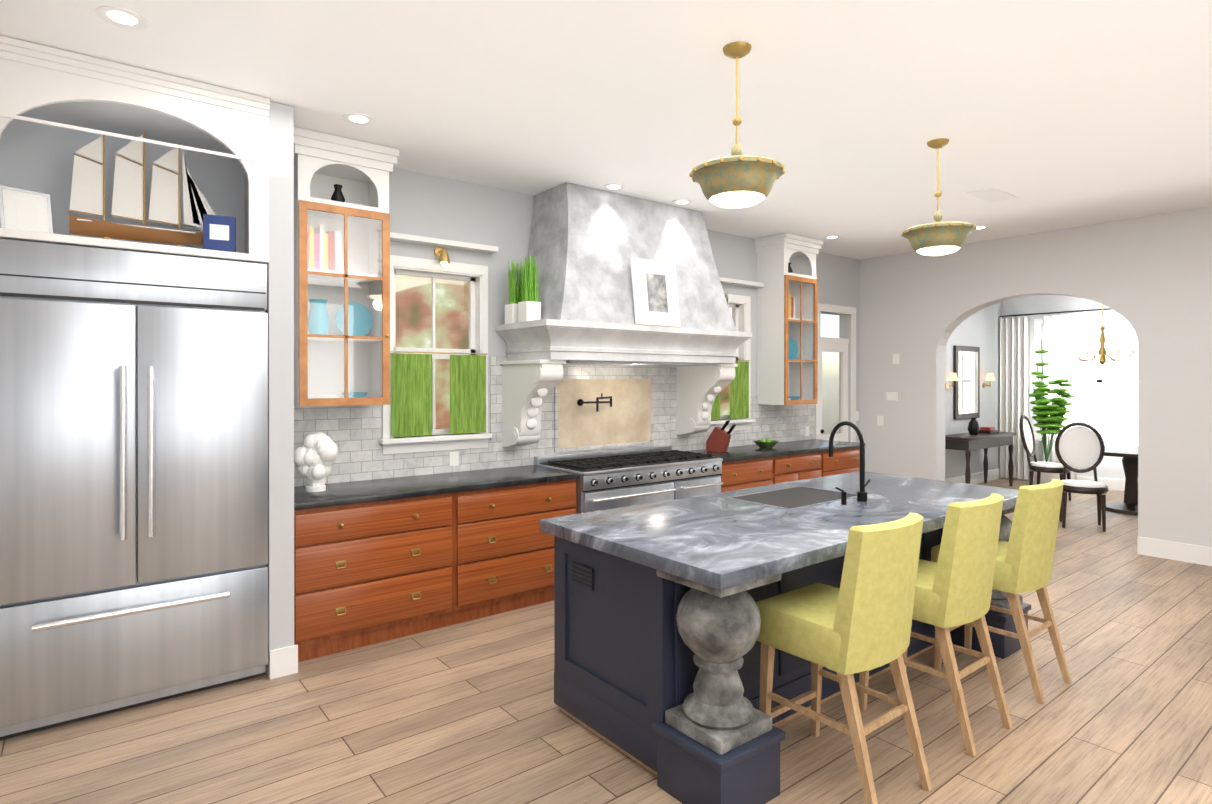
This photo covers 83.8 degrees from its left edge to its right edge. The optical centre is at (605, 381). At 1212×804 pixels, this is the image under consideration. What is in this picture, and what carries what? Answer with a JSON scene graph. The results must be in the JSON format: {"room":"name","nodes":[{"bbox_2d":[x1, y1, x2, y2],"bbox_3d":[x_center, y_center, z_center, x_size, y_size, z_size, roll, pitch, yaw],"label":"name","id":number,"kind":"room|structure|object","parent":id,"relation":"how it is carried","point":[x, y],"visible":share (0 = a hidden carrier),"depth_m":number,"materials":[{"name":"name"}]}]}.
{"room":"kitchen","nodes":[
{"label":"kitchen","id":0,"kind":"room"},
{"bbox_2d":[0,478,1211,803],"bbox_3d":[3.439,1.630,4.035,13.900,0.050,7.720,0,0,-38],"label":"floor","id":1,"kind":"structure","parent":0,"point":[466,712],"depth_m":3.11,"materials":[{"name":"brown wood"}]},
{"bbox_2d":[0,239,267,739],"bbox_3d":[-2.455,0.488,3.501,1.162,2.237,0.741,0,0,-38],"label":"fridge","id":2,"kind":"object","parent":1,"relation":"on","point":[133,477],"visible":1,"depth_m":3.24,"materials":[{"name":"silver metal"}]},
{"bbox_2d":[0,35,297,678],"bbox_3d":[-2.904,0.049,3.221,2.511,3.116,0.758,0,0,-38],"label":"enclosure","id":3,"kind":"object","parent":1,"relation":"on","point":[59,108],"visible":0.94,"depth_m":3.61,"materials":[{"name":"white paint"}]},
{"bbox_2d":[0,185,52,232],"bbox_3d":[-2.771,-0.799,3.224,0.057,0.234,0.200,0,0,30],"label":"picture frame","id":4,"kind":"object","parent":3,"relation":"in","point":[24,210],"visible":0.74,"depth_m":3.21,"materials":[{"name":"silver metal"}]},
{"bbox_2d":[68,132,215,246],"bbox_3d":[-2.409,-1.001,3.610,0.761,0.640,0.120,0,0,-38],"label":"model","id":5,"kind":"object","parent":3,"relation":"in","point":[88,190],"visible":0.77,"depth_m":3.55},
{"bbox_2d":[203,214,235,251],"bbox_3d":[-2.061,-0.781,3.603,0.150,0.200,0.046,0,0,-26],"label":"picture frame","id":6,"kind":"object","parent":3,"relation":"in","point":[219,233],"visible":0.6,"depth_m":3.58,"materials":[{"name":"blue"}]},
{"bbox_2d":[294,489,457,661],"bbox_3d":[-1.571,1.164,4.346,0.993,0.880,0.636,0,0,-38],"label":"base cabinet","id":7,"kind":"object","parent":1,"relation":"on","point":[380,560],"depth_m":4.08,"materials":[{"name":"brown wood"}]},
{"bbox_2d":[294,465,577,508],"bbox_3d":[-1.179,0.703,4.646,1.982,0.040,0.645,0,0,-38],"label":"countertop","id":8,"kind":"structure","parent":7,"relation":"on","point":[335,493],"depth_m":4.51,"materials":[{"name":"grey stone"}]},
{"bbox_2d":[294,432,338,491],"bbox_3d":[-1.809,0.500,4.210,0.256,0.366,0.169,0,0,-38],"label":"sculpture","id":9,"kind":"object","parent":8,"relation":"on","point":[315,455],"visible":1,"depth_m":4.18,"materials":[{"name":"white ceramic"}]},
{"bbox_2d":[458,477,578,622],"bbox_3d":[-0.791,1.162,4.958,0.989,0.880,0.636,0,0,-38],"label":"base cabinet","id":10,"kind":"object","parent":1,"relation":"on","point":[506,563],"depth_m":4.65,"materials":[{"name":"brown wood"}]},
{"bbox_2d":[534,445,722,513],"bbox_3d":[0.229,1.105,5.680,1.494,0.990,0.758,0,0,-38],"label":"range","id":11,"kind":"object","parent":1,"relation":"on","point":[612,479],"visible":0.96,"depth_m":5.44,"materials":[{"name":"silver metal"}]},
{"bbox_2d":[719,455,776,491],"bbox_3d":[1.094,1.158,6.433,0.782,0.880,0.640,0,0,-38],"label":"base cabinet","id":12,"kind":"object","parent":1,"relation":"on","point":[748,466],"depth_m":6.21,"materials":[{"name":"brown wood"}]},
{"bbox_2d":[689,439,864,462],"bbox_3d":[1.713,0.697,6.914,2.360,0.040,0.645,0,0,-38],"label":"countertop","id":13,"kind":"structure","parent":12,"relation":"on","point":[791,448],"depth_m":6.73,"materials":[{"name":"grey stone"}]},
{"bbox_2d":[706,420,735,451],"bbox_3d":[1.108,0.524,6.484,0.272,0.300,0.100,0,0,27],"label":"knife block","id":14,"kind":"object","parent":13,"relation":"on","point":[718,439],"visible":0.98,"depth_m":6.45,"materials":[{"name":"red wood"}]},
{"bbox_2d":[754,439,778,448],"bbox_3d":[1.620,0.628,6.838,0.260,0.093,0.256,0,0,-38],"label":"bowl","id":15,"kind":"object","parent":13,"relation":"on","point":[766,443],"visible":0.96,"depth_m":6.78,"materials":[{"name":"green ceramic"}]},
{"bbox_2d":[554,507,1030,803],"bbox_3d":[1.143,1.169,3.704,2.768,0.874,1.152,0,0,-38],"label":"kitchen island","id":16,"kind":"object","parent":1,"relation":"on","point":[657,645],"depth_m":2.78,"materials":[{"name":"wood"}]},
{"bbox_2d":[540,471,1017,590],"bbox_3d":[1.148,0.701,3.697,2.820,0.060,1.180,0,0,-38],"label":"island countertop","id":17,"kind":"structure","parent":16,"relation":"on","point":[721,541],"depth_m":3.22,"materials":[{"name":"grey stone"}]},
{"bbox_2d":[829,421,869,504],"bbox_3d":[1.333,0.448,3.819,0.272,0.442,0.241,0,0,-38],"label":"faucet","id":18,"kind":"object","parent":17,"relation":"on","point":[862,494],"visible":1,"depth_m":3.77,"materials":[{"name":"black metal"}]},
{"bbox_2d":[777,451,824,483],"bbox_3d":[1.711,1.157,6.917,0.787,0.880,0.640,0,0,-38],"label":"base cabinet","id":19,"kind":"object","parent":1,"relation":"on","point":[804,465],"depth_m":6.69,"materials":[{"name":"brown wood"}]},
{"bbox_2d":[825,447,859,475],"bbox_3d":[2.331,1.155,7.403,0.787,0.880,0.640,0,0,-38],"label":"base cabinet","id":20,"kind":"object","parent":1,"relation":"on","point":[844,459],"depth_m":7.14,"materials":[{"name":"brown wood"}]},
{"bbox_2d":[756,512,931,803],"bbox_3d":[0.960,1.072,2.754,0.470,1.081,0.553,0,0,-38],"label":"stool","id":21,"kind":"object","parent":1,"relation":"on","point":[859,620],"visible":0.92,"depth_m":2.57,"materials":[{"name":"fabric"}]},
{"bbox_2d":[859,493,1011,756],"bbox_3d":[1.558,1.071,3.223,0.470,1.081,0.553,0,0,-38],"label":"stool","id":22,"kind":"object","parent":1,"relation":"on","point":[954,584],"visible":0.81,"depth_m":2.99,"materials":[{"name":"fabric"}]},
{"bbox_2d":[945,432,1015,485],"bbox_3d":[5.459,1.183,9.925,1.550,0.810,0.460,0,0,-38],"label":"console table","id":23,"kind":"object","parent":1,"relation":"on","point":[967,443],"visible":0.67,"depth_m":9.68,"materials":[{"name":"brown wood"}]},
{"bbox_2d":[967,417,997,434],"bbox_3d":[5.565,0.650,10.007,0.680,0.250,0.180,0,0,-38],"label":"vase","id":24,"kind":"object","parent":23,"relation":"on","point":[973,428],"visible":0.98,"depth_m":9.83,"materials":[{"name":"black ceramic"}]},
{"bbox_2d":[931,479,1071,703],"bbox_3d":[2.156,1.069,3.692,0.470,1.081,0.553,0,0,-38],"label":"stool","id":25,"kind":"object","parent":1,"relation":"on","point":[1024,559],"visible":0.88,"depth_m":3.45,"materials":[{"name":"fabric"}]},
{"bbox_2d":[1019,415,1070,500],"bbox_3d":[5.901,1.025,9.063,0.496,1.132,0.575,0,0,-38],"label":"dining chair","id":26,"kind":"object","parent":1,"relation":"on","point":[1027,436],"visible":0.88,"depth_m":9.07,"materials":[{"name":"brown wood"}]},
{"bbox_2d":[1028,339,1075,484],"bbox_3d":[6.532,0.485,9.962,0.591,2.205,0.632,0,0,-38],"label":"plant","id":27,"kind":"object","parent":1,"relation":"on","point":[1055,410],"visible":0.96,"depth_m":9.86,"materials":[{"name":"green plant"}]},
{"bbox_2d":[1055,422,1108,531],"bbox_3d":[5.249,1.029,7.481,0.610,1.132,0.569,0,0,-38],"label":"dining chair","id":28,"kind":"object","parent":1,"relation":"on","point":[1078,446],"visible":0.92,"depth_m":7.59,"materials":[{"name":"white fabric"}]},
{"bbox_2d":[1100,445,1137,514],"bbox_3d":[6.454,1.215,8.292,1.240,0.755,1.240,0,0,-38],"label":"dining table","id":29,"kind":"object","parent":1,"relation":"on","point":[1128,505],"visible":0.6,"depth_m":8.23,"materials":[{"name":"brown wood"}]},
{"bbox_2d":[0,0,1211,259],"bbox_3d":[3.439,-1.540,4.026,13.900,0.050,7.720,0,0,-38],"label":"ceiling","id":30,"kind":"structure","parent":0,"point":[1054,114],"depth_m":3.51,"materials":[{"name":"white paint"}]},
{"bbox_2d":[95,6,148,29],"bbox_3d":[-2.008,-1.508,2.804,0.177,0.006,0.177,0,0,40],"label":"recessed light","id":31,"kind":"object","parent":30,"relation":"in","point":[122,17],"depth_m":2.80,"materials":[{"name":"white glass"}]},
{"bbox_2d":[342,113,374,125],"bbox_3d":[-1.427,-1.512,3.895,0.177,0.006,0.177,0,0,40],"label":"recessed light","id":32,"kind":"object","parent":30,"relation":"in","point":[352,118],"depth_m":3.89,"materials":[{"name":"white"}]},
{"bbox_2d":[603,183,625,190],"bbox_3d":[0.063,-1.516,5.267,0.177,0.006,0.177,0,0,40],"label":"recessed light","id":33,"kind":"object","parent":30,"relation":"in","point":[613,186],"depth_m":5.26,"materials":[{"name":"white"}]},
{"bbox_2d":[672,199,692,204],"bbox_3d":[0.646,-1.517,5.724,0.177,0.006,0.177,0,0,40],"label":"recessed light","id":34,"kind":"object","parent":30,"relation":"in","point":[681,201],"depth_m":5.72,"materials":[{"name":"white glass"}]},
{"bbox_2d":[689,41,785,207],"bbox_3d":[0.595,-1.154,3.067,0.431,0.716,0.434,0,0,-38],"label":"pendant light","id":35,"kind":"object","parent":30,"relation":"hanging from","point":[737,179],"visible":1,"depth_m":2.96,"materials":[{"name":"gold metal"}]},
{"bbox_2d":[824,235,840,238],"bbox_3d":[2.390,-1.521,7.130,0.177,0.006,0.177,0,0,40],"label":"recessed light","id":36,"kind":"object","parent":30,"relation":"in","point":[831,236],"depth_m":7.13,"materials":[{"name":"white glass"}]},
{"bbox_2d":[901,138,976,255],"bbox_3d":[2.101,-1.158,4.274,0.431,0.716,0.434,0,0,-38],"label":"pendant light","id":37,"kind":"object","parent":30,"relation":"hanging from","point":[938,237],"visible":1,"depth_m":4.17,"materials":[{"name":"gold metal"}]},
{"bbox_2d":[975,226,988,229],"bbox_3d":[3.698,-1.520,6.694,0.177,0.006,0.177,0,0,40],"label":"recessed light","id":38,"kind":"object","parent":30,"relation":"in","point":[978,227],"depth_m":6.67,"materials":[{"name":"white"}]},
{"bbox_2d":[967,187,1016,202],"bbox_3d":[3.143,-1.515,5.497,0.450,0.007,0.200,0,0,-38],"label":"vent","id":39,"kind":"object","parent":30,"relation":"in","point":[992,194],"depth_m":5.49,"materials":[{"name":"white metal"}]},
{"bbox_2d":[1070,304,1136,364],"bbox_3d":[6.329,-0.868,8.607,0.720,1.320,0.720,0,0,-38],"label":"dining chandelier","id":40,"kind":"object","parent":30,"relation":"hanging from","point":[1102,354],"visible":0.98,"depth_m":8.59,"materials":[{"name":"gold metal"}]},
{"bbox_2d":[389,168,1001,478],"bbox_3d":[1.131,0.036,6.973,13.900,3.120,0.160,0,0,-38],"label":"wall","id":41,"kind":"structure","parent":0,"point":[425,205],"depth_m":5.47,"materials":[{"name":"grey paint"}]},
{"bbox_2d":[294,127,398,406],"bbox_3d":[-1.730,-0.679,4.364,0.650,1.666,0.408,0,0,-38],"label":"upper cabinet","id":42,"kind":"object","parent":41,"relation":"attached to","point":[341,278],"visible":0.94,"depth_m":4.35,"materials":[{"name":"white paint"}]},
{"bbox_2d":[379,255,491,454],"bbox_3d":[-1.284,-0.190,5.031,0.853,1.405,0.235,0,0,-38],"label":"window","id":43,"kind":"structure","parent":41,"relation":"in","point":[475,276],"depth_m":5.07,"materials":[{"name":"white wood"}]},
{"bbox_2d":[390,351,486,436],"bbox_3d":[-1.215,0.089,4.974,0.760,0.607,0.024,0,0,-38],"label":"curtain","id":44,"kind":"object","parent":43,"relation":"hanging from","point":[411,394],"visible":0.94,"depth_m":4.91,"materials":[{"name":"green fabric"}]},
{"bbox_2d":[434,247,449,265],"bbox_3d":[-1.198,-0.917,4.949,0.090,0.152,0.144,0,0,-38],"label":"wall lamp","id":45,"kind":"object","parent":41,"relation":"attached to","point":[442,255],"visible":1,"depth_m":4.91,"materials":[{"name":"brown metal"}]},
{"bbox_2d":[449,451,458,465],"bbox_3d":[-1.141,0.581,5.071,0.075,0.110,0.006,0,0,-38],"label":"switch plate","id":46,"kind":"object","parent":41,"relation":"attached to","point":[454,455],"depth_m":5.07,"materials":[{"name":"white plastic"}]},
{"bbox_2d":[294,356,814,486],"bbox_3d":[0.148,0.249,6.081,5.830,0.900,0.032,0,0,-38],"label":"tile backsplash","id":47,"kind":"structure","parent":41,"relation":"attached to","point":[640,412],"depth_m":5.73,"materials":[{"name":"tile"}]},
{"bbox_2d":[577,393,611,411],"bbox_3d":[-0.057,0.175,5.751,0.301,0.150,0.230,0,0,-38],"label":"pot filler","id":48,"kind":"object","parent":47,"relation":"attached to","point":[580,402],"visible":0.98,"depth_m":5.74,"materials":[{"name":"black metal"}]},
{"bbox_2d":[496,182,751,446],"bbox_3d":[0.225,-0.500,5.681,2.200,2.032,0.727,0,0,-38],"label":"range hood","id":49,"kind":"object","parent":41,"relation":"attached to","point":[586,244],"visible":1,"depth_m":5.29,"materials":[{"name":"paint"}]},
{"bbox_2d":[630,258,680,326],"bbox_3d":[0.401,-0.707,5.423,0.470,0.528,0.088,0,0,-38],"label":"framed picture","id":50,"kind":"object","parent":49,"relation":"on","point":[655,292],"visible":1,"depth_m":5.39,"materials":[{"name":"white paper"}]},
{"bbox_2d":[700,294,755,432],"bbox_3d":[1.173,-0.196,6.958,0.853,1.405,0.235,0,0,-38],"label":"window","id":51,"kind":"structure","parent":41,"relation":"in","point":[740,305],"depth_m":7.12,"materials":[{"name":"white wood"}]},
{"bbox_2d":[711,360,749,419],"bbox_3d":[1.212,0.083,6.878,0.760,0.607,0.024,0,0,-38],"label":"curtain","id":52,"kind":"object","parent":51,"relation":"hanging from","point":[739,395],"visible":0.38,"depth_m":6.99,"materials":[{"name":"green fabric"}]},
{"bbox_2d":[754,233,822,404],"bbox_3d":[1.969,-0.637,7.265,0.650,1.766,0.408,0,0,-38],"label":"upper cabinet","id":53,"kind":"object","parent":41,"relation":"attached to","point":[787,333],"visible":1,"depth_m":7.17,"materials":[{"name":"white paint"}]},
{"bbox_2d":[805,426,808,435],"bbox_3d":[2.322,0.574,7.786,0.075,0.110,0.006,0,0,-38],"label":"switch plate","id":54,"kind":"object","parent":41,"relation":"attached to","point":[806,427],"depth_m":7.78,"materials":[{"name":"white plastic"}]},
{"bbox_2d":[815,303,855,441],"bbox_3d":[2.756,0.338,8.175,0.840,2.510,0.095,0,0,-38],"label":"back door","id":55,"kind":"structure","parent":41,"relation":"in","point":[828,344],"depth_m":8.28,"materials":[{"name":"white wood"}]},
{"bbox_2d":[856,411,858,420],"bbox_3d":[3.138,0.432,8.441,0.070,0.120,0.007,0,0,-38],"label":"switch plate","id":56,"kind":"object","parent":41,"relation":"attached to","point":[857,412],"depth_m":8.44,"materials":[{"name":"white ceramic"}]},
{"bbox_2d":[945,373,957,388],"bbox_3d":[5.026,-0.007,9.825,0.168,0.230,0.126,0,0,37],"label":"wall sconce","id":57,"kind":"object","parent":41,"relation":"attached to","point":[953,377],"depth_m":9.79,"materials":[{"name":"beige fabric"}]},
{"bbox_2d":[953,345,979,419],"bbox_3d":[5.484,0.017,10.255,0.800,1.100,0.043,0,0,-38],"label":"mirror","id":58,"kind":"object","parent":41,"relation":"attached to","point":[966,396],"visible":0.98,"depth_m":10.20,"materials":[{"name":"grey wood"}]},
{"bbox_2d":[945,469,1002,483],"bbox_3d":[4.921,1.508,9.835,3.950,0.160,0.020,0,0,-38],"label":"baseboard","id":59,"kind":"structure","parent":41,"relation":"attached to","point":[976,478],"depth_m":10.51,"materials":[{"name":"white"}]},
{"bbox_2d":[983,373,994,387],"bbox_3d":[6.002,-0.009,10.590,0.168,0.230,0.126,0,0,37],"label":"wall sconce","id":60,"kind":"object","parent":41,"relation":"attached to","point":[990,376],"depth_m":10.55,"materials":[{"name":"beige fabric"}]},
{"bbox_2d":[860,206,1211,546],"bbox_3d":[5.594,0.040,5.593,0.220,3.120,7.520,0,0,-38],"label":"wall","id":61,"kind":"structure","parent":0,"point":[1148,278],"depth_m":6.53,"materials":[{"name":"white paint"}]},
{"bbox_2d":[877,416,882,425],"bbox_3d":[3.357,0.482,8.262,0.007,0.120,0.080,0,0,-38],"label":"switch plate","id":62,"kind":"object","parent":61,"relation":"attached to","point":[879,418],"depth_m":8.26,"materials":[{"name":"white plastic"}]},
{"bbox_2d":[886,392,897,400],"bbox_3d":[3.447,0.183,8.142,0.011,0.100,0.140,0,0,-38],"label":"switch plate","id":63,"kind":"object","parent":61,"relation":"attached to","point":[890,396],"depth_m":8.14,"materials":[{"name":"white plastic"}]},
{"bbox_2d":[893,354,898,363],"bbox_3d":[3.479,-0.266,8.103,0.007,0.120,0.080,0,0,-38],"label":"switch plate","id":64,"kind":"object","parent":61,"relation":"attached to","point":[895,356],"depth_m":8.10,"materials":[{"name":"white plastic"}]},
{"bbox_2d":[1137,537,1211,565],"bbox_3d":[6.312,1.524,4.489,0.018,0.160,4.490,0,0,-38],"label":"baseboard","id":65,"kind":"structure","parent":61,"relation":"attached to","point":[1189,553],"depth_m":6.03,"materials":[{"name":"white wood"}]},
{"bbox_2d":[1002,295,1137,479],"bbox_3d":[8.814,0.033,8.245,0.160,3.120,7.320,0,0,-38],"label":"wall","id":66,"kind":"structure","parent":0,"point":[1110,467],"depth_m":10.50,"materials":[{"name":"white paint"}]},
{"bbox_2d":[1003,475,1124,490],"bbox_3d":[8.744,1.513,8.194,0.018,0.160,7.320,0,0,-38],"label":"baseboard","id":67,"kind":"structure","parent":66,"relation":"attached to","point":[1113,484],"depth_m":9.91,"materials":[{"name":"white"}]},
{"bbox_2d":[1034,314,1137,445],"bbox_3d":[7.797,-0.001,9.436,0.150,1.960,3.250,0,0,-38],"label":"window","id":68,"kind":"structure","parent":66,"relation":"in","point":[1099,381],"depth_m":10.05,"materials":[{"name":"white"}]},
{"bbox_2d":[1004,308,1112,315],"bbox_3d":[7.667,-1.051,9.363,0.024,0.024,4.100,0,0,-38],"label":"curtain rod","id":69,"kind":"object","parent":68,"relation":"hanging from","point":[1104,308],"depth_m":10.28,"materials":[{"name":"black metal"}]},
{"bbox_2d":[1000,316,1029,479],"bbox_3d":[6.538,0.270,10.807,0.070,2.570,0.440,0,0,-38],"label":"curtain","id":70,"kind":"object","parent":69,"relation":"hanging from","point":[1014,369],"depth_m":10.81,"materials":[{"name":"white fabric"}]},
{"bbox_2d":[1043,314,1076,479],"bbox_3d":[6.927,0.272,10.311,0.070,2.570,0.460,0,0,-38],"label":"curtain","id":71,"kind":"object","parent":69,"relation":"hanging from","point":[1059,334],"visible":0.48,"depth_m":10.27,"materials":[{"name":"white fabric"}]},
{"label":"outside","id":72,"kind":"structure","parent":0,"visible":0},
{"bbox_2d":[396,275,1137,442],"bbox_3d":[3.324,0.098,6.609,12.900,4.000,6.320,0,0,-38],"label":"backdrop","id":73,"kind":"structure","parent":72,"point":[454,334],"depth_m":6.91,"materials":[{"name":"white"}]}
]}

